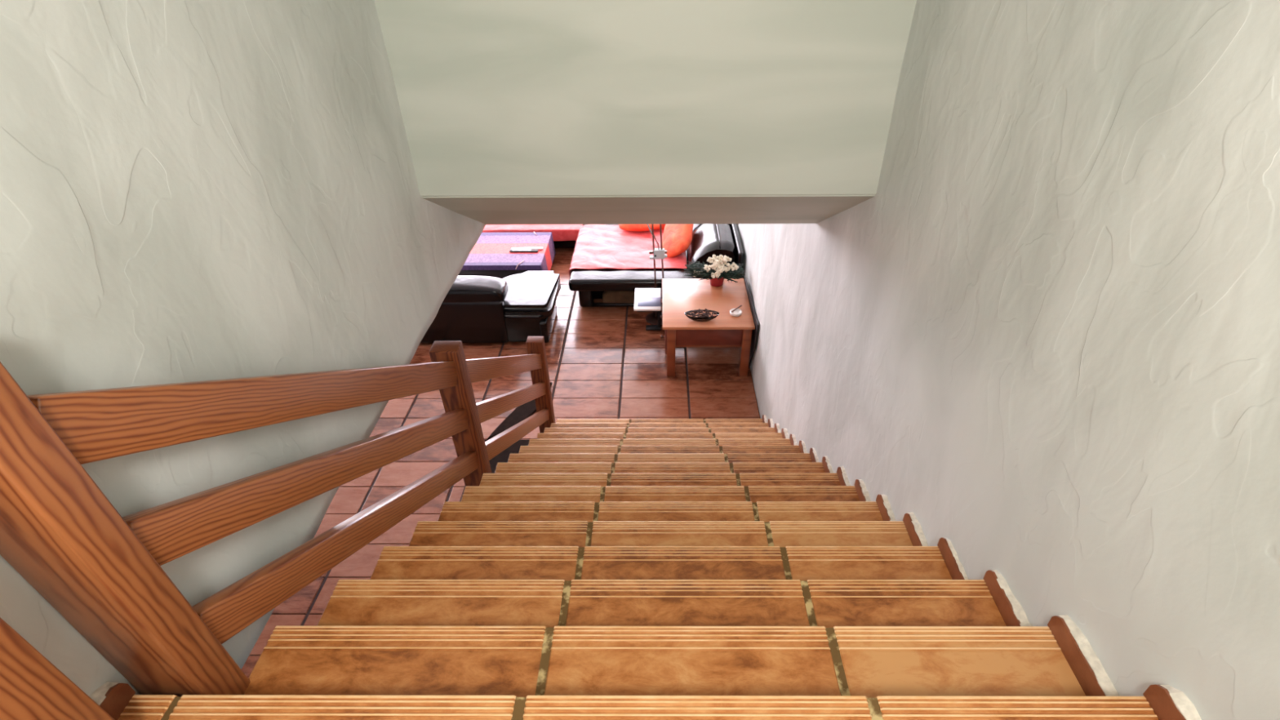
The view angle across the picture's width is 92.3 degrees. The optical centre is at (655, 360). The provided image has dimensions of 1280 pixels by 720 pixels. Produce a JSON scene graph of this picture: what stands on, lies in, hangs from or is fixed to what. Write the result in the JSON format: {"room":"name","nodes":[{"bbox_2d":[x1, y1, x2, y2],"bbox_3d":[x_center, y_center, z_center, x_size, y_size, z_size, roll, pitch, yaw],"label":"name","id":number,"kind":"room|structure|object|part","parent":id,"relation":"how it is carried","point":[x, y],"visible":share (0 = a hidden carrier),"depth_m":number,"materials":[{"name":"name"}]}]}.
{"room":"home staircase","nodes":[
{"label":"home staircase","id":0,"kind":"room"},
{"bbox_2d":[0,0,485,696],"bbox_3d":[-1.142,-0.409,0.648,0.210,2.969,5.520,0,36,0],"label":"wall","id":1,"kind":"structure","parent":0,"point":[191,190],"depth_m":1.42,"materials":[{"name":"white paint"}]},
{"bbox_2d":[241,248,760,677],"bbox_3d":[-1.736,0.337,6.218,6.050,0.121,9.650,0,36,0],"label":"floor","id":2,"kind":"structure","parent":0,"point":[603,362],"depth_m":6.10,"materials":[{"name":"tile"}]},
{"bbox_2d":[420,271,560,342],"bbox_3d":[-2.381,-0.733,6.952,2.515,0.715,0.910,0,36,0],"label":"sofa","id":3,"kind":"object","parent":2,"relation":"on","point":[515,308],"visible":0.61,"depth_m":6.65,"materials":[{"name":"black leather"}]},
{"bbox_3d":[-2.589,-0.430,6.678,1.940,0.530,0.110,0,36,0],"label":"panel","id":4,"kind":"part","parent":3,"relation":"part of","materials":[{"name":"black leather"}]},
{"bbox_2d":[442,275,508,302],"bbox_3d":[-2.620,-0.743,6.606,2.040,0.290,0.340,0,36,0],"label":"backrest cushion","id":5,"kind":"object","parent":3,"relation":"on","point":[465,288],"depth_m":6.47,"materials":[{"name":"black leather"}]},
{"bbox_2d":[502,271,560,317],"bbox_3d":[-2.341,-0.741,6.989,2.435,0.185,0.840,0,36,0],"label":"armrest","id":6,"kind":"object","parent":3,"relation":"on","point":[531,294],"depth_m":6.83,"materials":[{"name":"black leather"}]},
{"bbox_3d":[-1.215,-0.503,6.996,0.085,0.280,0.700,0,36,0],"label":"panel","id":7,"kind":"part","parent":3,"relation":"part of","materials":[{"name":"black leather"}]},
{"bbox_2d":[459,439,529,502],"bbox_3d":[-1.361,1.036,5.136,0.450,0.017,1.080,0,36,0],"label":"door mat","id":8,"kind":"object","parent":2,"relation":"on","point":[503,457],"visible":0.06,"depth_m":5.41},
{"bbox_2d":[458,266,541,278],"bbox_3d":[-1.948,-1.271,8.024,1.050,0.360,0.900,0,36,0],"label":"coffee table","id":9,"kind":"object","parent":2,"relation":"on","point":[497,273],"visible":0.12,"depth_m":7.60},
{"bbox_2d":[461,231,555,271],"bbox_3d":[-1.946,-1.329,7.972,1.147,0.316,1.006,0,36,0],"label":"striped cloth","id":10,"kind":"object","parent":9,"relation":"on","point":[491,251],"visible":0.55,"depth_m":7.80,"materials":[{"name":"fabric"}]},
{"bbox_2d":[509,249,537,252],"bbox_3d":[-1.664,-1.393,7.785,0.360,0.022,0.050,1,36,1],"label":"remote control","id":11,"kind":"object","parent":10,"relation":"on","point":[510,251],"visible":1,"depth_m":7.77,"materials":[{"name":"grey plastic"}]},
{"bbox_2d":[511,246,542,249],"bbox_3d":[-1.634,-1.430,7.832,0.400,0.022,0.050,-2,36,-2],"label":"remote control","id":12,"kind":"object","parent":10,"relation":"on","point":[540,247],"visible":1,"depth_m":7.82,"materials":[{"name":"white paint"}]},
{"bbox_2d":[487,382,551,439],"bbox_3d":[-1.247,0.478,5.891,0.177,0.029,0.962,17,39,22],"label":"board","id":13,"kind":"object","parent":2,"relation":"on","point":[523,411],"visible":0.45,"depth_m":5.80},
{"bbox_2d":[602,290,635,302],"bbox_3d":[-0.333,-0.765,7.431,0.613,0.229,0.129,0,36,0],"label":"cloth bag","id":14,"kind":"object","parent":2,"relation":"on","point":[610,296],"visible":0.41,"depth_m":7.36,"materials":[{"name":"brown fabric"}]},
{"bbox_2d":[88,414,1201,719],"bbox_3d":[-0.030,1.253,2.259,2.047,3.037,6.210,0,36,0],"label":"staircase","id":15,"kind":"structure","parent":2,"relation":"on","point":[609,569],"depth_m":1.68,"materials":[{"name":"brown tile"}]},
{"bbox_2d":[0,617,115,719],"bbox_3d":[-0.975,0.345,0.793,0.129,0.961,0.090,0,36,0],"label":"newel post","id":16,"kind":"object","parent":15,"relation":"on","point":[32,687],"visible":1,"depth_m":0.90,"materials":[{"name":"brown wood"}]},
{"bbox_2d":[0,336,555,696],"bbox_3d":[-0.961,0.316,3.120,0.129,3.310,3.468,0,36,0],"label":"wooden railing","id":17,"kind":"object","parent":15,"relation":"on","point":[100,568],"visible":0.89,"depth_m":1.23,"materials":[{"name":"brown wood"}]},
{"bbox_3d":[-0.973,0.366,1.068,0.129,0.980,0.090,0,36,0],"label":"post","id":18,"kind":"part","parent":17,"relation":"part of","materials":[{"name":"brown wood"}]},
{"bbox_3d":[-0.951,0.086,1.896,0.046,0.117,1.929,0,2,0],"label":"rail","id":19,"kind":"part","parent":17,"relation":"part of","materials":[{"name":"brown wood"}]},
{"bbox_3d":[-0.949,0.311,2.060,0.046,0.103,1.929,0,2,0],"label":"rail","id":20,"kind":"part","parent":17,"relation":"part of","materials":[{"name":"brown wood"}]},
{"bbox_3d":[-0.948,0.538,2.224,0.046,0.095,1.929,0,2,0],"label":"rail","id":21,"kind":"part","parent":17,"relation":"part of","materials":[{"name":"brown wood"}]},
{"bbox_3d":[-0.961,0.322,3.102,0.129,0.962,0.092,0,36,0],"label":"post","id":22,"kind":"part","parent":17,"relation":"part of","materials":[{"name":"brown wood"}]},
{"bbox_3d":[-0.938,0.030,3.943,0.046,0.117,1.968,0,2,0],"label":"rail","id":23,"kind":"part","parent":17,"relation":"part of","materials":[{"name":"brown wood"}]},
{"bbox_3d":[-0.936,0.255,4.107,0.046,0.103,1.968,0,2,0],"label":"rail","id":24,"kind":"part","parent":17,"relation":"part of","materials":[{"name":"brown wood"}]},
{"bbox_3d":[-0.935,0.481,4.271,0.046,0.095,1.968,0,2,0],"label":"rail","id":25,"kind":"part","parent":17,"relation":"part of","materials":[{"name":"brown wood"}]},
{"bbox_3d":[-0.948,0.246,5.155,0.129,1.030,0.093,0,36,0],"label":"post","id":26,"kind":"part","parent":17,"relation":"part of","materials":[{"name":"brown wood"}]},
{"bbox_2d":[633,288,661,330],"bbox_3d":[-0.080,-0.475,6.791,0.287,0.504,0.455,0,36,0],"label":"tray table","id":27,"kind":"object","parent":2,"relation":"on","point":[646,300],"visible":1,"depth_m":6.65,"materials":[{"name":"white paint"}]},
{"bbox_3d":[-0.064,-0.632,6.581,0.243,0.004,0.190,0,36,0],"label":"inset panel","id":28,"kind":"part","parent":27,"relation":"part of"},
{"bbox_3d":[0.045,-0.561,6.941,0.030,0.425,0.030,0,36,0],"label":"leg","id":29,"kind":"part","parent":27,"relation":"part of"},
{"bbox_2d":[553,223,743,306],"bbox_3d":[-1.145,-1.666,8.159,4.315,0.792,2.750,0,36,0],"label":"sofa","id":30,"kind":"object","parent":2,"relation":"on","point":[708,240],"visible":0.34,"depth_m":7.13,"materials":[{"name":"black leather"}]},
{"bbox_2d":[481,224,582,240],"bbox_3d":[-1.399,-1.958,8.737,3.501,0.184,0.815,0,36,0],"label":"throw blanket","id":31,"kind":"object","parent":30,"relation":"on","point":[559,232],"visible":0.06,"depth_m":8.42,"materials":[{"name":"red fabric"}]},
{"bbox_2d":[568,224,687,279],"bbox_3d":[-0.322,-1.393,7.760,1.396,0.178,1.252,0,36,0],"label":"throw blanket","id":32,"kind":"object","parent":30,"relation":"on","point":[597,246],"visible":0.8,"depth_m":7.59,"materials":[{"name":"red fabric"}]},
{"bbox_2d":[618,224,659,231],"bbox_3d":[-0.204,-1.828,8.088,0.547,0.162,0.405,-2,36,-2],"label":"cushion","id":33,"kind":"object","parent":32,"relation":"on","point":[637,228],"visible":0.36,"depth_m":7.94,"materials":[{"name":"orange fabric"}]},
{"bbox_2d":[657,223,666,229],"bbox_3d":[0.169,-1.901,8.160,0.384,0.255,0.374,4,36,7],"label":"cushion","id":34,"kind":"object","parent":32,"relation":"on","point":[663,225],"visible":0.02,"depth_m":8.05,"materials":[{"name":"orange fabric"}]},
{"bbox_2d":[662,223,693,257],"bbox_3d":[0.275,-1.557,7.582,0.385,0.446,0.722,5,36,7],"label":"cushion","id":35,"kind":"object","parent":30,"relation":"on","point":[677,237],"visible":0.64,"depth_m":7.41,"materials":[{"name":"orange fabric"}]},
{"bbox_2d":[692,223,729,231],"bbox_3d":[0.667,-1.885,8.115,0.580,0.380,0.850,0,36,0],"label":"backrest cushion","id":36,"kind":"object","parent":30,"relation":"on","point":[695,225],"depth_m":7.75,"materials":[{"name":"black leather"}]},
{"bbox_2d":[686,223,736,266],"bbox_3d":[0.663,-1.382,7.423,0.580,0.380,0.800,0,36,0],"label":"backrest cushion","id":37,"kind":"object","parent":30,"relation":"on","point":[708,240],"depth_m":7.20,"materials":[{"name":"black leather"}]},
{"bbox_3d":[0.980,-1.669,8.190,0.065,0.740,2.580,0,36,0],"label":"panel","id":38,"kind":"part","parent":30,"relation":"part of","materials":[{"name":"black leather"}]},
{"bbox_2d":[645,224,666,324],"bbox_3d":[0.001,-1.232,6.725,0.366,1.805,0.320,24,43,30],"label":"floor lamp","id":39,"kind":"object","parent":2,"relation":"on","point":[658,253],"visible":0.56,"depth_m":6.75,"materials":[{"name":"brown metal"}]},
{"bbox_3d":[-0.015,-1.187,6.740,0.048,1.685,0.018,0,36,0],"label":"rod","id":40,"kind":"part","parent":39,"relation":"part of","materials":[{"name":"grey metal"}]},
{"bbox_3d":[0.070,-1.188,6.739,0.056,1.685,0.018,0,36,0],"label":"rod","id":41,"kind":"part","parent":39,"relation":"part of","materials":[{"name":"grey metal"}]},
{"bbox_2d":[660,278,755,376],"bbox_3d":[0.513,-0.361,6.525,0.913,0.626,0.985,0,36,0],"label":"side table","id":42,"kind":"object","parent":2,"relation":"on","point":[679,295],"visible":0.98,"depth_m":6.19,"materials":[{"name":"orange wood"}]},
{"bbox_3d":[0.113,-0.436,6.473,0.018,0.360,0.755,0,36,0],"label":"drawer","id":43,"kind":"part","parent":42,"relation":"part of","materials":[{"name":"brown wood"}]},
{"bbox_3d":[0.161,-0.100,6.194,0.085,0.596,0.080,0,36,0],"label":"leg","id":44,"kind":"part","parent":42,"relation":"part of","materials":[{"name":"brown wood"}]},
{"bbox_2d":[684,308,719,321],"bbox_3d":[0.457,-0.445,6.016,0.344,0.107,0.144,0,36,0],"label":"glass bowl","id":45,"kind":"object","parent":42,"relation":"on","point":[699,315],"visible":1,"depth_m":6.00,"materials":[{"name":"black glass"}]},
{"bbox_2d":[675,345,741,346],"bbox_3d":[0.532,-0.401,6.496,0.815,0.023,0.865,0,36,0],"label":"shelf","id":46,"kind":"object","parent":42,"relation":"attached to","point":[676,345],"depth_m":6.15,"materials":[{"name":"brown wood"}]},
{"bbox_2d":[684,254,745,286],"bbox_3d":[0.634,-0.972,6.553,0.660,0.329,0.364,1,36,2],"label":"potted flowers","id":47,"kind":"object","parent":42,"relation":"on","point":[717,272],"visible":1,"depth_m":6.48,"materials":[{"name":"plant"}]},
{"bbox_3d":[0.661,-0.877,6.604,0.180,0.115,0.180,0,36,0],"label":"pot","id":48,"kind":"part","parent":47,"relation":"part of","materials":[{"name":"red ceramic"}]},
{"bbox_2d":[729,308,742,316],"bbox_3d":[0.802,-0.480,6.125,0.124,0.032,0.124,0,36,0],"label":"glass ashtray","id":49,"kind":"object","parent":42,"relation":"on","point":[738,312],"visible":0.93,"depth_m":6.12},
{"bbox_3d":[0.906,-0.102,6.190,0.085,0.596,0.080,0,36,0],"label":"leg","id":50,"kind":"part","parent":42,"relation":"part of","materials":[{"name":"brown wood"}]},
{"bbox_2d":[744,278,759,366],"bbox_3d":[0.982,-0.351,6.444,0.015,0.700,0.995,0,36,0],"label":"board","id":51,"kind":"object","parent":2,"relation":"on","point":[754,332],"visible":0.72,"depth_m":6.15,"materials":[{"name":"wood"}]},
{"bbox_2d":[373,0,916,224],"bbox_3d":[0.039,-3.577,4.989,2.170,2.960,7.023,0,36,0],"label":"ceiling","id":52,"kind":"structure","parent":0,"point":[513,112],"depth_m":2.49,"materials":[{"name":"beige paint"}]},
{"bbox_2d":[736,0,1279,719],"bbox_3d":[1.119,-1.214,3.717,0.303,5.300,11.450,0,36,0],"label":"wall","id":53,"kind":"structure","parent":0,"point":[1047,333],"depth_m":1.40,"materials":[{"name":"white paint"}]}
]}

